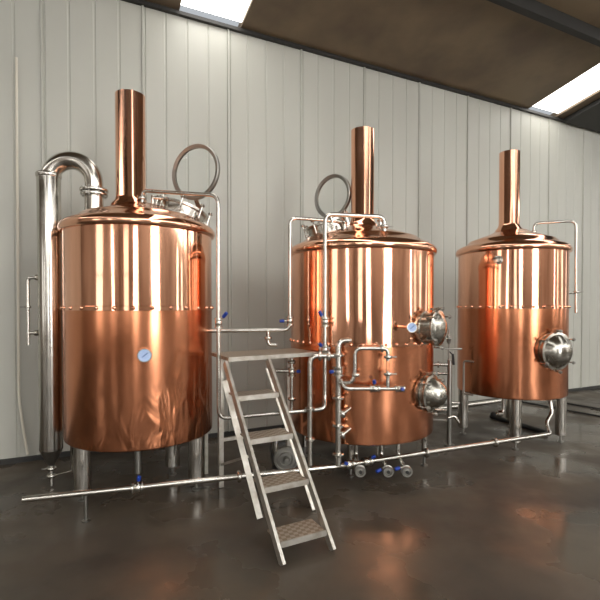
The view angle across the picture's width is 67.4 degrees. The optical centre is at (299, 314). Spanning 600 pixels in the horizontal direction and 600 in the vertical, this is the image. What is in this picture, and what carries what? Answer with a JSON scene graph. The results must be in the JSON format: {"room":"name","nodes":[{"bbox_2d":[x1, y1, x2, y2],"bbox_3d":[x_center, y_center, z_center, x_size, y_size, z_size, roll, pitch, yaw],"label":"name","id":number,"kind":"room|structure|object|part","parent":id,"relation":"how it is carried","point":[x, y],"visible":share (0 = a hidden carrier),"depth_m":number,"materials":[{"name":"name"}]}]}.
{"room":"processing plant","nodes":[
{"label":"processing plant","id":0,"kind":"room"},
{"bbox_2d":[0,0,599,458],"bbox_3d":[3.573,-1.062,7.813,32.000,5.050,0.172,0,1,-26],"label":"wall","id":1,"kind":"structure","parent":0,"point":[278,120],"depth_m":5.72,"materials":[{"name":"white metal"}]},
{"bbox_2d":[15,57,28,454],"bbox_3d":[-2.820,-0.583,4.552,0.113,4.010,0.044,0,1,0],"label":"conduit","id":2,"kind":"object","parent":1,"relation":"attached to","point":[16,58],"visible":1,"depth_m":4.55,"materials":[{"name":"grey metal"}]},
{"bbox_2d":[0,385,599,464],"bbox_3d":[3.609,1.439,7.781,32.000,0.050,0.030,0,1,-26],"label":"baseboard","id":3,"kind":"structure","parent":1,"relation":"attached to","point":[227,433],"depth_m":5.50,"materials":[{"name":"grey"}]},
{"bbox_2d":[121,0,599,132],"bbox_3d":[3.611,-3.565,7.689,32.000,0.040,0.050,0,1,-26],"label":"trim","id":4,"kind":"structure","parent":1,"relation":"attached to","point":[147,4],"depth_m":6.08,"materials":[{"name":"grey paint"}]},
{"bbox_2d":[0,388,599,599],"bbox_3d":[6.650,1.649,1.501,32.400,0.150,14.400,0,1,-26],"label":"floor","id":5,"kind":"structure","parent":0,"point":[502,522],"depth_m":3.25,"materials":[{"name":"concrete"}]},
{"bbox_2d":[20,151,108,485],"bbox_3d":[-2.079,0.039,4.006,0.741,2.959,0.242,0,1,-4],"label":"condenser","id":6,"kind":"object","parent":5,"relation":"on","point":[48,277],"visible":0.99,"depth_m":3.91,"materials":[{"name":"silver metal"}]},
{"bbox_2d":[57,89,219,501],"bbox_3d":[-1.435,-0.222,4.080,1.345,3.499,1.326,0,1,0],"label":"tank","id":7,"kind":"object","parent":5,"relation":"on","point":[137,307],"visible":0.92,"depth_m":3.56,"materials":[{"name":"orange metal"}]},
{"bbox_3d":[-2.040,1.247,4.142,0.136,0.392,0.136,0,1,0],"label":"leg","id":8,"kind":"part","parent":7,"relation":"part of","materials":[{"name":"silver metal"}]},
{"bbox_3d":[-1.800,1.254,3.723,0.136,0.392,0.136,0,1,0],"label":"leg","id":9,"kind":"part","parent":7,"relation":"part of","materials":[{"name":"silver metal"}]},
{"bbox_3d":[-1.443,-0.847,4.069,1.326,0.283,1.326,0,1,0],"label":"lid","id":10,"kind":"part","parent":7,"relation":"part of","materials":[{"name":"orange metal"}]},
{"bbox_3d":[-1.413,1.232,3.922,0.055,0.295,0.056,0,1,0],"label":"drain spout","id":11,"kind":"part","parent":7,"relation":"part of","materials":[{"name":"silver metal"}]},
{"bbox_3d":[-1.215,1.244,4.292,0.136,0.392,0.136,0,1,0],"label":"leg","id":12,"kind":"part","parent":7,"relation":"part of","materials":[{"name":"silver metal"}]},
{"bbox_3d":[-1.020,-1.393,4.396,0.474,0.474,0.021,0,1,23],"label":"glass pane","id":13,"kind":"part","parent":7,"relation":"part of","materials":[{"name":"white"}]},
{"bbox_3d":[-0.910,1.250,3.942,0.136,0.392,0.136,0,1,0],"label":"leg","id":14,"kind":"part","parent":7,"relation":"part of","materials":[{"name":"silver metal"}]},
{"bbox_2d":[138,189,306,419],"bbox_3d":[-0.679,-0.104,3.829,1.510,1.994,0.254,0,1,5],"label":"pipe","id":15,"kind":"object","parent":7,"relation":"attached to","point":[218,320],"visible":0.83,"depth_m":3.74,"materials":[{"name":"silver metal"}]},
{"bbox_2d":[276,358,300,409],"bbox_3d":[-0.107,0.646,4.029,0.225,0.499,0.282,0,1,0],"label":"pipe","id":16,"kind":"object","parent":15,"relation":"attached to","point":[291,371],"visible":0.91,"depth_m":4.11,"materials":[{"name":"silver metal"}]},
{"bbox_2d":[204,433,207,473],"bbox_3d":[-0.903,1.215,4.322,0.032,0.620,0.032,-1,1,-28],"label":"post","id":17,"kind":"object","parent":5,"relation":"on","point":[205,435],"visible":0.57,"depth_m":4.31,"materials":[{"name":"metal"}]},
{"bbox_2d":[211,348,335,565],"bbox_3d":[-0.100,0.942,3.561,0.896,1.215,1.437,-1,1,-30],"label":"step platform","id":18,"kind":"object","parent":5,"relation":"on","point":[291,534],"visible":0.94,"depth_m":3.37,"materials":[{"name":"metal"}]},
{"bbox_3d":[-0.703,0.943,3.986,0.042,1.166,0.042,-1,1,-28],"label":"post","id":19,"kind":"part","parent":18,"relation":"part of","materials":[{"name":"metal"}]},
{"bbox_3d":[-0.113,0.936,4.342,0.042,1.166,0.042,-1,1,-28],"label":"post","id":20,"kind":"part","parent":18,"relation":"part of","materials":[{"name":"metal"}]},
{"bbox_2d":[270,440,296,469],"bbox_3d":[-0.148,1.347,4.453,0.294,0.350,0.460,0,1,-6],"label":"pump","id":21,"kind":"object","parent":5,"relation":"on","point":[282,456],"visible":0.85,"depth_m":4.29,"materials":[{"name":"silver metal"}]},
{"bbox_2d":[273,441,277,464],"bbox_3d":[-0.233,1.305,4.323,0.048,0.260,0.048,0,1,0],"label":"outlet","id":22,"kind":"object","parent":21,"relation":"attached to","point":[275,444],"depth_m":4.30,"materials":[{"name":"silver metal"}]},
{"bbox_3d":[-0.155,1.371,4.519,0.294,0.294,0.330,0,1,-6],"label":"motor","id":23,"kind":"part","parent":21,"relation":"part of","materials":[{"name":"grey paint"}]},
{"bbox_2d":[22,400,553,522],"bbox_3d":[0.478,1.242,4.077,5.228,0.572,0.301,0,1,-21],"label":"pipe","id":24,"kind":"object","parent":5,"relation":"on","point":[136,487],"visible":0.96,"depth_m":3.73,"materials":[{"name":"silver metal"}]},
{"bbox_2d":[289,126,451,476],"bbox_3d":[0.628,-0.181,4.586,1.502,3.399,1.586,0,1,-3],"label":"tank","id":25,"kind":"object","parent":5,"relation":"on","point":[380,284],"visible":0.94,"depth_m":4.01,"materials":[{"name":"orange metal"}]},
{"bbox_2d":[212,216,346,346],"bbox_3d":[-0.197,-0.312,4.219,1.350,1.219,0.152,0,1,-10],"label":"pipe","id":26,"kind":"object","parent":25,"relation":"attached to","point":[289,320],"visible":0.88,"depth_m":4.18,"materials":[{"name":"silver metal"}]},
{"bbox_3d":[0.050,1.272,4.823,0.060,0.287,0.060,0,1,0],"label":"leg","id":27,"kind":"part","parent":25,"relation":"part of","materials":[{"name":"silver metal"}]},
{"bbox_3d":[0.345,-1.257,4.779,0.394,0.394,0.013,1,1,40],"label":"glass pane","id":28,"kind":"part","parent":25,"relation":"part of","materials":[{"name":"white"}]},
{"bbox_2d":[329,338,351,466],"bbox_3d":[0.345,0.755,3.901,0.227,1.109,0.108,-1,1,-40],"label":"manifold","id":29,"kind":"object","parent":25,"relation":"attached to","point":[338,370],"visible":1,"depth_m":3.87,"materials":[{"name":"silver metal"}]},
{"bbox_2d":[305,347,336,465],"bbox_3d":[0.185,0.783,3.871,0.290,1.013,0.099,0,1,-6],"label":"pipe","id":30,"kind":"object","parent":29,"relation":"attached to","point":[309,408],"visible":1,"depth_m":3.84,"materials":[{"name":"silver metal"}]},
{"bbox_2d":[338,344,396,384],"bbox_3d":[0.570,0.424,3.810,0.495,0.349,0.083,0,1,3],"label":"pipe","id":31,"kind":"object","parent":29,"relation":"attached to","point":[381,347],"visible":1,"depth_m":3.79,"materials":[{"name":"silver metal"}]},
{"bbox_3d":[0.743,0.434,3.808,0.030,0.089,0.030,0,1,0],"label":"sight glass","id":32,"kind":"part","parent":31,"relation":"part of","materials":[{"name":"white"}]},
{"bbox_2d":[339,371,404,392],"bbox_3d":[0.610,0.569,3.803,0.554,0.181,0.105,0,1,2],"label":"pipe","id":33,"kind":"object","parent":29,"relation":"attached to","point":[397,388],"visible":1,"depth_m":3.80,"materials":[{"name":"silver metal"}]},
{"bbox_3d":[0.480,1.282,4.263,0.060,0.287,0.060,0,1,0],"label":"leg","id":34,"kind":"part","parent":25,"relation":"part of","materials":[{"name":"silver metal"}]},
{"bbox_2d":[312,212,392,411],"bbox_3d":[0.457,-0.029,4.019,0.789,1.758,0.104,0,1,-17],"label":"pipe","id":35,"kind":"object","parent":25,"relation":"attached to","point":[384,226],"visible":0.89,"depth_m":3.94,"materials":[{"name":"silver metal"}]},
{"bbox_2d":[354,445,358,460],"bbox_3d":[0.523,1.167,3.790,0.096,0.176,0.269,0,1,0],"label":"pipe","id":36,"kind":"object","parent":25,"relation":"attached to","point":[356,458],"depth_m":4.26,"materials":[{"name":"silver metal"}]},
{"bbox_2d":[354,465,365,476],"bbox_3d":[0.523,1.240,3.594,0.096,0.247,0.655,0,1,0],"label":"valve","id":37,"kind":"object","parent":25,"relation":"attached to","point":[360,470],"depth_m":3.88,"materials":[{"name":"silver metal"}]},
{"bbox_3d":[0.626,-0.751,4.618,1.502,0.313,1.502,0,1,0],"label":"lid","id":38,"kind":"part","parent":25,"relation":"part of","materials":[{"name":"orange metal"}]},
{"bbox_2d":[379,445,383,456],"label":"pipe","id":39,"kind":"object","parent":25,"relation":"attached to","point":[380,447],"depth_m":4.26,"materials":[{"name":"silver metal"}]},
{"bbox_2d":[375,462,393,476],"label":"valve","id":40,"kind":"object","parent":25,"relation":"attached to","point":[387,470],"depth_m":3.89,"materials":[{"name":"silver metal"}]},
{"bbox_2d":[394,444,412,476],"bbox_3d":[0.896,1.268,4.087,0.158,0.268,0.432,0,1,0],"label":"valve","id":41,"kind":"object","parent":25,"relation":"attached to","point":[406,470],"visible":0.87,"depth_m":3.90,"materials":[{"name":"silver metal"}]},
{"bbox_3d":[1.255,1.277,4.543,0.060,0.287,0.060,0,1,0],"label":"leg","id":42,"kind":"part","parent":25,"relation":"part of","materials":[{"name":"silver metal"}]},
{"bbox_3d":[1.255,0.719,4.076,0.150,0.344,0.344,1,1,42],"label":"door","id":43,"kind":"part","parent":25,"relation":"part of","materials":[{"name":"silver metal"}]},
{"bbox_3d":[1.270,0.121,4.053,0.070,0.328,0.328,1,1,42],"label":"door","id":44,"kind":"part","parent":25,"relation":"part of","materials":[{"name":"silver metal"}]},
{"bbox_2d":[433,360,459,446],"bbox_3d":[1.538,1.013,5.262,0.630,0.989,0.119,0,1,19],"label":"stand","id":45,"kind":"object","parent":5,"relation":"on","point":[448,364],"visible":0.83,"depth_m":5.18,"materials":[{"name":"silver metal"}]},
{"bbox_3d":[1.727,1.008,5.198,0.055,0.978,0.056,0,1,0],"label":"post","id":46,"kind":"part","parent":45,"relation":"part of","materials":[{"name":"silver metal"}]},
{"bbox_2d":[448,415,459,422],"bbox_3d":[1.771,1.198,5.182,0.142,0.098,0.036,0,1,0],"label":"outlet","id":47,"kind":"object","parent":45,"relation":"attached to","point":[450,417],"depth_m":5.17,"materials":[{"name":"silver metal"}]},
{"bbox_2d":[433,398,500,411],"bbox_3d":[2.255,1.392,6.791,2.300,0.070,0.070,0,1,-26],"label":"pipe","id":48,"kind":"object","parent":5,"relation":"on","point":[492,401],"visible":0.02,"depth_m":7.02,"materials":[{"name":"silver metal"}]},
{"bbox_2d":[445,149,575,449],"bbox_3d":[2.591,-0.237,5.502,1.337,3.479,1.311,1,1,31],"label":"tank","id":49,"kind":"object","parent":5,"relation":"on","point":[514,345],"visible":1,"depth_m":5.01,"materials":[{"name":"orange metal"}]},
{"bbox_2d":[445,329,461,364],"bbox_3d":[1.825,0.383,5.357,0.202,0.429,0.052,0,1,0],"label":"tap","id":50,"kind":"object","parent":49,"relation":"on","point":[453,361],"depth_m":5.35,"materials":[{"name":"silver metal"}]},
{"bbox_3d":[2.060,1.170,5.681,0.124,0.492,0.124,0,1,0],"label":"leg","id":51,"kind":"part","parent":49,"relation":"part of","materials":[{"name":"silver metal"}]},
{"bbox_3d":[2.820,1.164,6.021,0.124,0.492,0.124,0,1,0],"label":"leg","id":52,"kind":"part","parent":49,"relation":"part of","materials":[{"name":"silver metal"}]},
{"bbox_3d":[2.585,-0.882,5.505,1.292,0.303,1.292,0,1,0],"label":"lid","id":53,"kind":"part","parent":49,"relation":"part of","materials":[{"name":"orange metal"}]},
{"bbox_3d":[2.420,1.181,5.051,0.124,0.492,0.124,0,1,0],"label":"leg","id":54,"kind":"part","parent":49,"relation":"part of","materials":[{"name":"silver metal"}]},
{"bbox_2d":[532,220,582,312],"bbox_3d":[3.140,-0.588,5.509,0.576,1.130,0.085,0,1,21],"label":"pipe","id":55,"kind":"object","parent":49,"relation":"attached to","point":[575,292],"visible":0.91,"depth_m":5.43,"materials":[{"name":"silver metal"}]},
{"bbox_3d":[2.802,0.395,4.818,0.414,0.414,0.130,0,1,-17],"label":"door","id":56,"kind":"part","parent":49,"relation":"part of","materials":[{"name":"silver metal"}]},
{"bbox_3d":[3.090,1.176,5.331,0.124,0.492,0.124,0,1,0],"label":"leg","id":57,"kind":"part","parent":49,"relation":"part of","materials":[{"name":"silver metal"}]},
{"bbox_2d":[490,416,546,432],"bbox_3d":[2.916,1.464,6.052,0.063,0.060,0.912,0,1,-21],"label":"hose","id":58,"kind":"object","parent":5,"relation":"on","point":[529,427],"visible":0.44,"depth_m":5.86,"materials":[{"name":"black rubber"}]},
{"bbox_2d":[522,401,599,416],"bbox_3d":[4.158,1.467,6.833,0.026,0.026,1.676,-1,1,-33],"label":"cable","id":59,"kind":"object","parent":5,"relation":"on","point":[522,401],"visible":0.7,"depth_m":6.86,"materials":[{"name":"black rubber"}]},
{"bbox_2d":[567,403,599,409],"bbox_3d":[4.622,1.463,7.077,0.026,0.026,1.197,-1,1,-33],"label":"cable","id":60,"kind":"object","parent":5,"relation":"on","point":[567,403],"visible":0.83,"depth_m":7.19,"materials":[{"name":"black rubber"}]},
{"bbox_2d":[144,0,599,118],"bbox_3d":[6.650,-4.725,1.390,32.400,2.548,14.400,0,1,-26],"label":"ceiling","id":61,"kind":"structure","parent":0,"point":[485,48],"depth_m":6.01,"materials":[{"name":"brown wood"}]},
{"bbox_2d":[181,0,250,21],"bbox_3d":[1.935,-4.675,-0.815,0.750,2.356,13.740,0,1,-26],"label":"window","id":62,"kind":"structure","parent":61,"relation":"attached to","point":[235,10],"depth_m":5.30,"materials":[{"name":"white glass"}]},
{"bbox_2d":[487,0,599,46],"bbox_3d":[4.315,-3.766,6.232,32.000,0.169,0.080,0,1,-26],"label":"beam","id":63,"kind":"structure","parent":61,"relation":"attached to","point":[540,12],"depth_m":5.66,"materials":[{"name":"black metal"}]},
{"bbox_2d":[533,64,599,112],"bbox_3d":[7.335,-4.720,1.799,0.750,2.356,13.740,0,1,-26],"label":"window","id":64,"kind":"structure","parent":61,"relation":"attached to","point":[588,83],"depth_m":7.55,"materials":[{"name":"white glass"}]},
{"bbox_3d":[9.743,-4.703,-5.002,28.891,2.580,14.121,0,1,0],"label":"wall","id":65,"kind":"structure","parent":0,"visible":0},
{"bbox_2d":[565,98,599,131],"bbox_3d":[8.652,-4.649,2.327,1.700,2.455,13.940,0,1,-26],"label":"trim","id":66,"kind":"structure","parent":65,"relation":"attached to","point":[588,117],"depth_m":8.14,"materials":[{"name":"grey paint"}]}
]}

